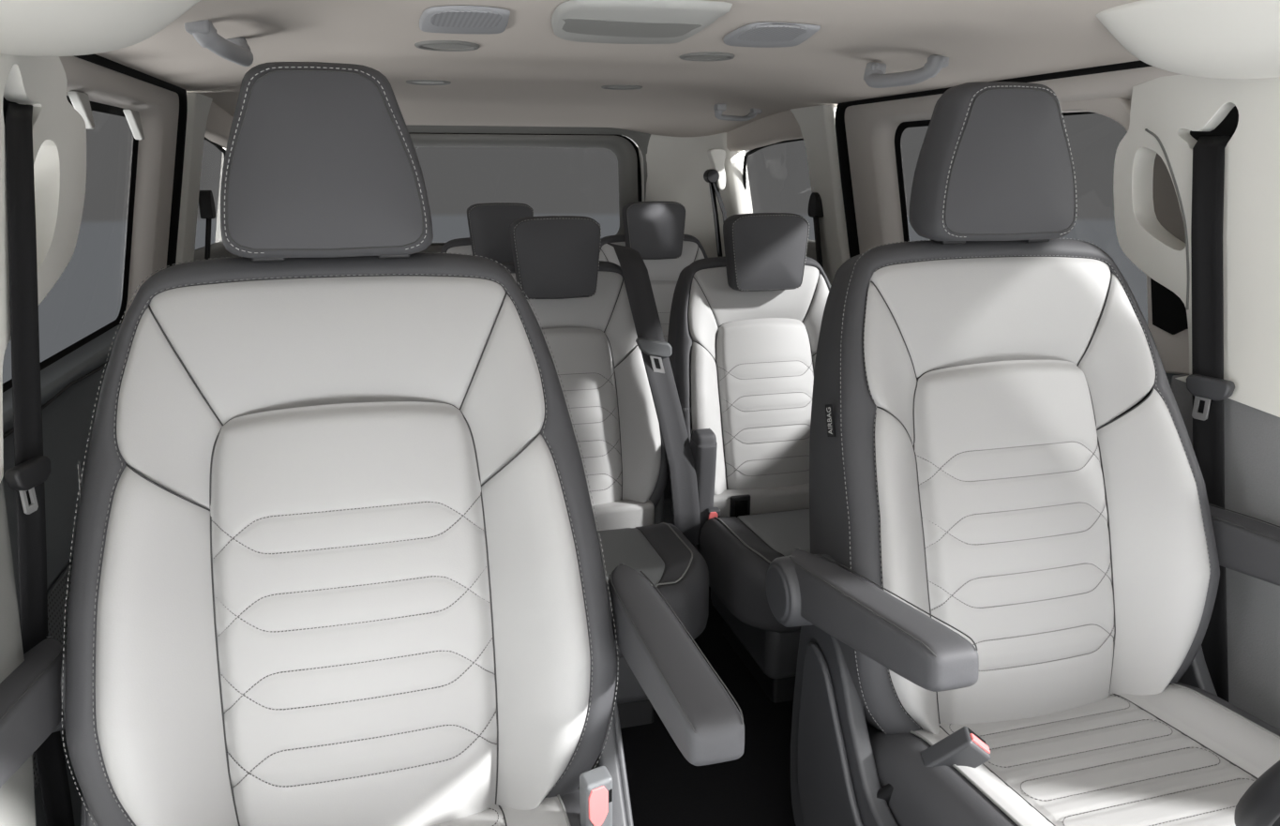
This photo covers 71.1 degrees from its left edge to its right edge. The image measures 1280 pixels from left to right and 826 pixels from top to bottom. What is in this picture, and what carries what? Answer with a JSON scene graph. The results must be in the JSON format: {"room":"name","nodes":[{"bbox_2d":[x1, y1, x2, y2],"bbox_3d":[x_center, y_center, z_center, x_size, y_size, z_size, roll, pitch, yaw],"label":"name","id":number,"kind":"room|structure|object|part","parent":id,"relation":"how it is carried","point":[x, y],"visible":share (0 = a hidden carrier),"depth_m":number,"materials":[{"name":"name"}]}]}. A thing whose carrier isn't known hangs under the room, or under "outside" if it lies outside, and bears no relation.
{"room":"vehicle interior","nodes":[
{"label":"vehicle interior","id":0,"kind":"room"},
{"bbox_2d":[193,240,238,261],"bbox_3d":[-1.521,-0.123,3.377,0.079,1.010,1.154,-3,16,-12],"label":"wall","id":1,"kind":"structure","parent":0,"point":[218,250],"depth_m":3.10,"materials":[{"name":"grey plastic"}]},
{"bbox_2d":[175,91,212,264],"bbox_3d":[-1.369,-0.196,2.744,0.251,1.485,0.330,-4,16,-15],"label":"trim","id":2,"kind":"structure","parent":1,"relation":"attached to","point":[199,105],"depth_m":2.54,"materials":[{"name":"white plastic"}]},
{"bbox_2d":[198,190,215,259],"bbox_3d":[-1.356,-0.464,2.804,0.079,0.454,0.065,-4,16,-15],"label":"guide","id":3,"kind":"object","parent":1,"relation":"attached to","point":[206,203],"visible":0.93,"depth_m":2.74,"materials":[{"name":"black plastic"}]},
{"bbox_2d":[194,139,224,250],"bbox_3d":[-1.480,-0.738,3.010,0.086,0.410,0.761,-4,16,-14],"label":"window","id":4,"kind":"structure","parent":1,"relation":"in","point":[213,158],"depth_m":3.11,"materials":[{"name":"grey glass"}]},
{"bbox_2d":[204,136,225,157],"bbox_3d":[-1.455,-0.736,2.999,0.073,0.395,0.766,-4,16,-15],"label":"trim","id":5,"kind":"structure","parent":1,"relation":"attached to","point":[218,146],"depth_m":3.15,"materials":[{"name":"black plastic"}]},
{"bbox_2d":[94,0,1140,136],"bbox_3d":[-0.128,-0.773,2.064,1.980,0.174,4.101,-4,16,-15],"label":"ceiling","id":6,"kind":"structure","parent":0,"point":[524,74],"depth_m":1.96,"materials":[{"name":"fabric"}]},
{"bbox_2d":[0,0,200,56],"bbox_3d":[-0.567,-0.383,0.649,0.310,0.128,1.267,-4,16,-15],"label":"trim","id":7,"kind":"structure","parent":6,"relation":"attached to","point":[27,27],"depth_m":1.03,"materials":[{"name":"white plastic"}]},
{"bbox_2d":[184,19,253,66],"bbox_3d":[-0.722,-0.640,1.556,0.055,0.059,0.263,-2,16,-9],"label":"handle","id":8,"kind":"object","parent":6,"relation":"attached to","point":[235,50],"visible":0.98,"depth_m":1.47,"materials":[{"name":"grey plastic"}]},
{"bbox_2d":[204,101,233,148],"bbox_3d":[-1.446,-1.018,3.153,0.093,0.185,1.154,-4,16,-13],"label":"trim","id":9,"kind":"structure","parent":6,"relation":"attached to","point":[218,124],"depth_m":2.92,"materials":[{"name":"plastic"}]},
{"bbox_2d":[406,79,451,85],"bbox_3d":[-0.656,-1.028,2.778,0.136,0.009,0.136,-4,16,-15],"label":"recessed light","id":10,"kind":"object","parent":6,"relation":"in","point":[413,82],"visible":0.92,"depth_m":2.77,"materials":[{"name":"grey plastic"}]},
{"bbox_2d":[414,40,479,51],"bbox_3d":[-0.412,-0.785,1.913,0.136,0.009,0.136,-4,16,-15],"label":"recessed light","id":11,"kind":"object","parent":6,"relation":"in","point":[439,45],"visible":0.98,"depth_m":1.89,"materials":[{"name":"grey plastic"}]},
{"bbox_2d":[419,5,510,34],"bbox_3d":[-0.305,-0.688,1.573,0.158,0.008,0.275,-4,16,-15],"label":"ceiling vent","id":12,"kind":"object","parent":6,"relation":"in","point":[444,19],"visible":1,"depth_m":1.53,"materials":[{"name":"grey plastic"}]},
{"bbox_2d":[430,11,502,27],"bbox_3d":[-0.297,-0.674,1.531,0.118,0.004,0.172,-4,16,-15],"label":"grille","id":13,"kind":"object","parent":12,"relation":"attached to","point":[438,19],"depth_m":1.52,"materials":[{"name":"grey plastic"}]},
{"bbox_2d":[406,124,650,253],"bbox_3d":[-0.660,-0.562,4.126,1.899,1.560,0.238,-4,16,-15],"label":"window frame","id":14,"kind":"structure","parent":6,"relation":"attached to","point":[625,151],"depth_m":3.99,"materials":[{"name":"grey plastic"}]},
{"bbox_2d":[414,147,619,242],"bbox_3d":[-0.669,-0.984,4.047,1.201,0.425,0.046,-4,16,-15],"label":"window","id":15,"kind":"structure","parent":14,"relation":"attached to","point":[552,181],"depth_m":4.05,"materials":[{"name":"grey glass"}]},
{"bbox_3d":[-0.658,-0.560,4.120,1.899,1.560,0.224,-4,16,-15],"label":"opening trim","id":16,"kind":"part","parent":14,"relation":"part of","materials":[{"name":"grey"}]},
{"bbox_2d":[601,85,642,90],"bbox_3d":[-0.060,-1.073,2.945,0.136,0.009,0.136,-4,16,-15],"label":"recessed light","id":17,"kind":"object","parent":6,"relation":"in","point":[613,87],"visible":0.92,"depth_m":2.93,"materials":[{"name":"grey plastic"}]},
{"bbox_2d":[551,0,732,44],"bbox_3d":[-0.018,-0.691,1.593,0.302,0.012,0.451,-4,16,-15],"label":"ceiling light","id":18,"kind":"object","parent":6,"relation":"attached to","point":[616,22],"visible":1,"depth_m":1.50,"materials":[{"name":"grey plastic"}]},
{"bbox_2d":[679,51,734,60],"bbox_3d":[0.157,-0.834,2.092,0.128,0.009,0.128,-4,16,-15],"label":"recessed light","id":19,"kind":"object","parent":6,"relation":"in","point":[705,55],"visible":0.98,"depth_m":2.07,"materials":[{"name":"grey plastic"}]},
{"bbox_2d":[713,103,761,120],"bbox_3d":[0.348,-1.065,3.179,0.047,0.054,0.262,13,20,40],"label":"handle","id":20,"kind":"object","parent":6,"relation":"attached to","point":[718,108],"visible":0.96,"depth_m":3.15,"materials":[{"name":"grey plastic"}]},
{"bbox_2d":[726,110,803,151],"bbox_3d":[0.434,-1.155,3.652,0.093,0.185,1.154,-5,16,-17],"label":"trim","id":21,"kind":"structure","parent":6,"relation":"attached to","point":[780,127],"depth_m":3.45,"materials":[{"name":"plastic"}]},
{"bbox_2d":[722,22,820,47],"bbox_3d":[0.253,-0.736,1.750,0.166,0.008,0.299,-1,15,-2],"label":"ceiling vent","id":22,"kind":"object","parent":6,"relation":"in","point":[758,35],"visible":1,"depth_m":1.71,"materials":[{"name":"grey plastic"}]},
{"bbox_2d":[737,24,806,41],"bbox_3d":[0.248,-0.720,1.699,0.115,0.004,0.193,-1,15,-3],"label":"grille","id":23,"kind":"object","parent":22,"relation":"attached to","point":[748,32],"depth_m":1.68,"materials":[{"name":"grey plastic"}]},
{"bbox_2d":[863,54,948,88],"bbox_3d":[0.586,-0.762,2.003,0.061,0.061,0.224,-9,18,-30],"label":"handle","id":24,"kind":"object","parent":6,"relation":"attached to","point":[875,76],"visible":1,"depth_m":1.97,"materials":[{"name":"grey plastic"}]},
{"bbox_2d":[1095,0,1279,78],"bbox_3d":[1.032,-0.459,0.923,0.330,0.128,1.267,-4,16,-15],"label":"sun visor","id":25,"kind":"structure","parent":6,"relation":"attached to","point":[1205,38],"depth_m":1.32,"materials":[{"name":"white"}]},
{"bbox_2d":[620,545,796,825],"bbox_3d":[-0.074,0.724,2.275,2.500,0.040,4.600,-4,16,-15],"label":"floor","id":26,"kind":"structure","parent":0,"point":[753,789],"depth_m":1.97,"materials":[{"name":"black carpet"}]},
{"bbox_2d":[0,481,35,825],"bbox_3d":[-0.739,0.572,1.014,0.050,0.920,0.386,-4,16,-15],"label":"trim","id":27,"kind":"structure","parent":26,"relation":"on","point":[17,794],"depth_m":1.06,"materials":[{"name":"grey plastic"}]},
{"bbox_2d":[0,53,86,482],"bbox_3d":[-0.800,-0.155,1.074,0.050,0.670,0.900,-4,16,-15],"label":"trim","id":28,"kind":"structure","parent":27,"relation":"on","point":[59,130],"depth_m":1.28,"materials":[{"name":"light beige plastic"}]},
{"bbox_2d":[4,103,75,825],"bbox_3d":[-0.792,0.088,1.228,0.066,0.988,0.363,-4,16,-15],"label":"belt","id":29,"kind":"object","parent":28,"relation":"hanging from","point":[32,469],"visible":0.96,"depth_m":1.12,"materials":[{"name":"black fabric"}]},
{"bbox_2d":[1,53,187,825],"bbox_3d":[-1.016,0.126,1.519,0.227,1.512,2.299,-4,16,-15],"label":"door","id":30,"kind":"structure","parent":26,"relation":"on","point":[155,110],"depth_m":1.82,"materials":[{"name":"dark grey plastic"},{"name":"beige plastic"},{"name":"black rubber"}]},
{"bbox_2d":[32,559,73,789],"bbox_3d":[-1.091,0.438,1.718,0.008,0.265,0.850,-4,16,-15],"label":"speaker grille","id":31,"kind":"object","parent":30,"relation":"attached to","point":[57,594],"depth_m":1.66,"materials":[{"name":"grey plastic"}]},
{"bbox_2d":[2,106,133,383],"bbox_3d":[-1.052,-0.266,1.460,0.124,0.600,1.710,-4,16,-15],"label":"window","id":32,"kind":"structure","parent":30,"relation":"attached to","point":[86,297],"depth_m":1.96,"materials":[{"name":"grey glass"}]},
{"bbox_2d":[0,61,744,825],"bbox_3d":[-0.345,0.323,1.045,0.849,1.444,0.925,-4,16,-15],"label":"seat","id":33,"kind":"object","parent":26,"relation":"on","point":[337,555],"visible":0.99,"depth_m":1.19,"materials":[{"name":"grey leather"}]},
{"bbox_3d":[-0.415,-0.330,1.173,0.248,0.229,0.029,-4,16,-15],"label":"panel","id":34,"kind":"part","parent":33,"relation":"part of","materials":[{"name":"grey leather"}]},
{"bbox_3d":[-0.417,-0.089,1.242,0.471,0.192,0.048,-4,16,-15],"label":"panel","id":35,"kind":"part","parent":33,"relation":"part of","materials":[{"name":"grey leather"}]},
{"bbox_2d":[434,796,567,825],"bbox_3d":[-0.304,0.607,1.010,0.500,0.085,0.570,-4,16,-15],"label":"cushion","id":36,"kind":"object","parent":33,"relation":"on","point":[448,810],"depth_m":1.24,"materials":[{"name":"grey leather"}]},
{"bbox_2d":[560,788,580,825],"bbox_3d":[-0.297,0.669,1.001,0.624,0.200,0.641,-4,16,-15],"label":"cushion","id":37,"kind":"object","parent":33,"relation":"on","point":[570,806],"depth_m":1.21,"materials":[{"name":"grey leather"}]},
{"bbox_2d":[440,202,533,263],"bbox_3d":[-0.423,-0.097,3.011,0.544,1.174,0.753,-4,16,-15],"label":"seat","id":38,"kind":"object","parent":26,"relation":"on","point":[489,224],"visible":0.09,"depth_m":3.02,"materials":[{"name":"grey leather"}]},
{"bbox_3d":[-0.484,-0.506,3.125,0.372,0.162,0.043,-4,16,-15],"label":"panel","id":39,"kind":"part","parent":38,"relation":"part of","materials":[{"name":"grey leather"}]},
{"bbox_3d":[-0.465,-0.605,3.028,0.214,0.194,0.020,-4,16,-15],"label":"panel","id":40,"kind":"part","parent":38,"relation":"part of","materials":[{"name":"grey leather"}]},
{"bbox_2d":[497,215,708,728],"bbox_3d":[-0.158,0.128,2.191,0.544,1.174,0.753,-4,16,-15],"label":"seat","id":41,"kind":"object","parent":26,"relation":"on","point":[579,301],"visible":0.46,"depth_m":2.27,"materials":[{"name":"grey leather"}]},
{"bbox_3d":[-0.199,-0.380,2.208,0.214,0.194,0.020,-4,16,-15],"label":"panel","id":42,"kind":"part","parent":41,"relation":"part of","materials":[{"name":"grey leather"}]},
{"bbox_3d":[-0.218,-0.281,2.305,0.372,0.162,0.043,-4,16,-15],"label":"panel","id":43,"kind":"part","parent":41,"relation":"part of","materials":[{"name":"grey leather"}]},
{"bbox_3d":[-0.169,0.302,2.282,0.420,0.130,0.060,-4,16,-15],"label":"panel","id":44,"kind":"part","parent":41,"relation":"part of","materials":[{"name":"grey leather"}]},
{"bbox_2d":[597,523,691,586],"bbox_3d":[-0.112,0.330,2.075,0.430,0.037,0.331,-4,16,-15],"label":"cushion","id":45,"kind":"object","parent":41,"relation":"on","point":[660,551],"depth_m":2.07,"materials":[{"name":"grey leather"}]},
{"bbox_2d":[606,242,700,545],"bbox_3d":[0.007,-0.059,2.368,0.126,0.742,0.422,-7,17,-25],"label":"belt","id":46,"kind":"object","parent":41,"relation":"attached to","point":[655,352],"visible":0.98,"depth_m":2.26,"materials":[{"name":"grey fabric"}]},
{"bbox_2d":[614,523,708,658],"bbox_3d":[-0.108,0.403,2.080,0.510,0.181,0.378,-4,16,-15],"label":"cushion","id":47,"kind":"object","parent":41,"relation":"on","point":[662,552],"depth_m":2.01,"materials":[{"name":"grey leather"}]},
{"bbox_2d":[599,201,707,547],"bbox_3d":[0.102,-0.136,3.150,0.544,1.174,0.753,-4,16,-15],"label":"seat","id":48,"kind":"object","parent":26,"relation":"on","point":[655,230],"visible":0.16,"depth_m":3.19,"materials":[{"name":"grey leather"}]},
{"bbox_3d":[0.042,-0.544,3.265,0.372,0.162,0.043,-4,16,-15],"label":"panel","id":49,"kind":"part","parent":48,"relation":"part of","materials":[{"name":"grey leather"}]},
{"bbox_3d":[0.061,-0.643,3.168,0.214,0.194,0.020,-4,16,-15],"label":"panel","id":50,"kind":"part","parent":48,"relation":"part of","materials":[{"name":"grey leather"}]},
{"bbox_2d":[663,470,671,499],"bbox_3d":[0.152,0.140,3.039,0.510,0.181,0.378,-4,16,-15],"label":"cushion","id":51,"kind":"object","parent":48,"relation":"on","point":[668,490],"depth_m":2.85,"materials":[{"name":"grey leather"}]},
{"bbox_2d":[667,212,830,703],"bbox_3d":[0.387,0.088,2.336,0.544,1.174,0.753,-4,16,-15],"label":"seat","id":52,"kind":"object","parent":26,"relation":"on","point":[745,323],"visible":0.64,"depth_m":2.38,"materials":[{"name":"grey leather"}]},
{"bbox_2d":[729,494,750,517],"bbox_3d":[0.264,0.253,2.356,0.055,0.075,0.016,-4,16,-15],"label":"socket","id":53,"kind":"object","parent":52,"relation":"attached to","point":[739,504],"depth_m":2.35,"materials":[{"name":"black plastic"}]},
{"bbox_2d":[697,518,801,632],"bbox_3d":[0.437,0.364,2.224,0.510,0.181,0.378,-4,16,-15],"label":"cushion","id":54,"kind":"object","parent":52,"relation":"on","point":[737,574],"depth_m":2.11,"materials":[{"name":"grey leather"}]},
{"bbox_3d":[0.326,-0.321,2.450,0.372,0.162,0.043,-4,16,-15],"label":"panel","id":55,"kind":"part","parent":52,"relation":"part of","materials":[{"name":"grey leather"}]},
{"bbox_3d":[0.375,0.262,2.427,0.420,0.130,0.060,-4,16,-15],"label":"panel","id":56,"kind":"part","parent":52,"relation":"part of","materials":[{"name":"grey leather"}]},
{"bbox_2d":[718,508,810,561],"bbox_3d":[0.432,0.290,2.220,0.430,0.037,0.331,-4,16,-15],"label":"cushion","id":57,"kind":"object","parent":52,"relation":"on","point":[775,534],"depth_m":2.19,"materials":[{"name":"grey leather"}]},
{"bbox_3d":[0.345,-0.420,2.353,0.214,0.194,0.020,-4,16,-15],"label":"panel","id":58,"kind":"part","parent":52,"relation":"part of","materials":[{"name":"grey leather"}]},
{"bbox_2d":[834,60,1189,387],"bbox_3d":[1.027,-0.023,2.061,0.227,1.512,2.299,-4,16,-15],"label":"door","id":59,"kind":"structure","parent":26,"relation":"on","point":[868,131],"depth_m":2.60,"materials":[{"name":"light beige plastic"},{"name":"black rubber"}]},
{"bbox_2d":[900,113,1147,324],"bbox_3d":[1.033,-0.418,2.014,0.124,0.600,1.710,-4,16,-15],"label":"window","id":60,"kind":"structure","parent":59,"relation":"attached to","point":[1094,139],"depth_m":1.99,"materials":[{"name":"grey glass"}]},
{"bbox_3d":[0.978,-0.645,1.900,0.045,0.117,0.273,-4,16,-15],"label":"frame corner","id":61,"kind":"part","parent":59,"relation":"part of","materials":[{"name":"grey plastic"}]},
{"bbox_2d":[1113,74,1279,417],"bbox_3d":[1.052,-0.342,1.640,0.064,0.610,0.465,-4,16,-15],"label":"trim","id":62,"kind":"structure","parent":59,"relation":"attached to","point":[1152,175],"depth_m":1.59,"materials":[{"name":"white off-white plastic"}]},
{"bbox_2d":[1186,135,1234,702],"bbox_3d":[1.028,0.025,1.633,0.065,1.022,0.305,-1,15,-3],"label":"belt","id":63,"kind":"object","parent":62,"relation":"hanging from","point":[1207,384],"visible":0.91,"depth_m":1.61,"materials":[{"name":"black fabric"}]},
{"bbox_2d":[765,81,1279,825],"bbox_3d":[0.674,0.248,1.315,0.849,1.444,0.925,-4,16,-15],"label":"seat","id":64,"kind":"object","parent":26,"relation":"on","point":[1002,598],"visible":0.99,"depth_m":1.45,"materials":[{"name":"grey leather"}]},
{"bbox_3d":[0.602,-0.164,1.512,0.471,0.192,0.048,-4,16,-15],"label":"panel","id":65,"kind":"part","parent":64,"relation":"part of","materials":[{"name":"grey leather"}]},
{"bbox_3d":[0.604,-0.404,1.444,0.248,0.229,0.029,-4,16,-15],"label":"panel","id":66,"kind":"part","parent":64,"relation":"part of","materials":[{"name":"grey leather"}]},
{"bbox_2d":[867,682,1279,825],"bbox_3d":[0.722,0.595,1.271,0.624,0.200,0.641,-4,16,-15],"label":"cushion","id":67,"kind":"object","parent":64,"relation":"on","point":[1052,754],"depth_m":1.35,"materials":[{"name":"grey leather"}]},
{"bbox_2d":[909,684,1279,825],"bbox_3d":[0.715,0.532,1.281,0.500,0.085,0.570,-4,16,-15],"label":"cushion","id":68,"kind":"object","parent":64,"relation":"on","point":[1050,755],"depth_m":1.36,"materials":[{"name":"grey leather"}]},
{"bbox_2d":[1170,374,1279,729],"bbox_3d":[1.115,0.418,1.622,0.062,0.895,0.509,-4,16,-15],"label":"trim","id":69,"kind":"structure","parent":26,"relation":"on","point":[1252,435],"depth_m":1.59,"materials":[{"name":"grey plastic"}]},
{"bbox_2d":[805,240,816,261],"bbox_3d":[0.509,-0.271,3.916,0.079,1.010,1.154,-5,16,-18],"label":"wall","id":70,"kind":"structure","parent":0,"point":[811,246],"depth_m":3.32,"materials":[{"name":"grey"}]},
{"bbox_2d":[636,132,749,257],"bbox_3d":[0.231,-0.552,4.108,0.634,1.450,0.186,7,17,25],"label":"trim","id":71,"kind":"structure","parent":70,"relation":"attached to","point":[676,166],"depth_m":4.01,"materials":[{"name":"white plastic"}]},
{"bbox_2d":[703,148,726,256],"bbox_3d":[0.336,-0.871,3.807,0.130,0.487,0.075,-4,16,-15],"label":"belt","id":72,"kind":"object","parent":70,"relation":"hanging from","point":[715,176],"visible":0.95,"depth_m":3.77,"materials":[{"name":"black fabric"}]},
{"bbox_2d":[742,138,803,189],"bbox_3d":[0.556,-0.883,3.534,0.073,0.395,0.766,-4,16,-15],"label":"trim","id":73,"kind":"structure","parent":70,"relation":"attached to","point":[796,140],"depth_m":3.72,"materials":[{"name":"black rubber"}]},
{"bbox_2d":[743,140,814,240],"bbox_3d":[0.572,-0.888,3.555,0.086,0.410,0.761,-5,16,-16],"label":"window","id":74,"kind":"structure","parent":70,"relation":"in","point":[777,179],"depth_m":3.55,"materials":[{"name":"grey glass"}]},
{"bbox_2d":[807,192,823,269],"bbox_3d":[0.643,-0.557,3.209,0.079,0.454,0.065,-4,16,-15],"label":"guide","id":75,"kind":"object","parent":70,"relation":"attached to","point":[815,210],"visible":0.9,"depth_m":3.16,"materials":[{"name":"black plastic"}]},
{"bbox_2d":[790,105,850,286],"bbox_3d":[0.681,-0.345,3.289,0.251,1.485,0.330,-4,16,-15],"label":"trim","id":76,"kind":"structure","parent":70,"relation":"attached to","point":[817,124],"depth_m":3.07,"materials":[{"name":"white plastic"}]},
{"bbox_2d":[1234,760,1279,825],"bbox_3d":[0.763,0.343,0.805,0.371,0.375,0.425,4,16,15],"label":"steering wheel","id":77,"kind":"object","parent":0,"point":[1259,805],"visible":1,"depth_m":0.85,"materials":[{"name":"black plastic"}]}
]}

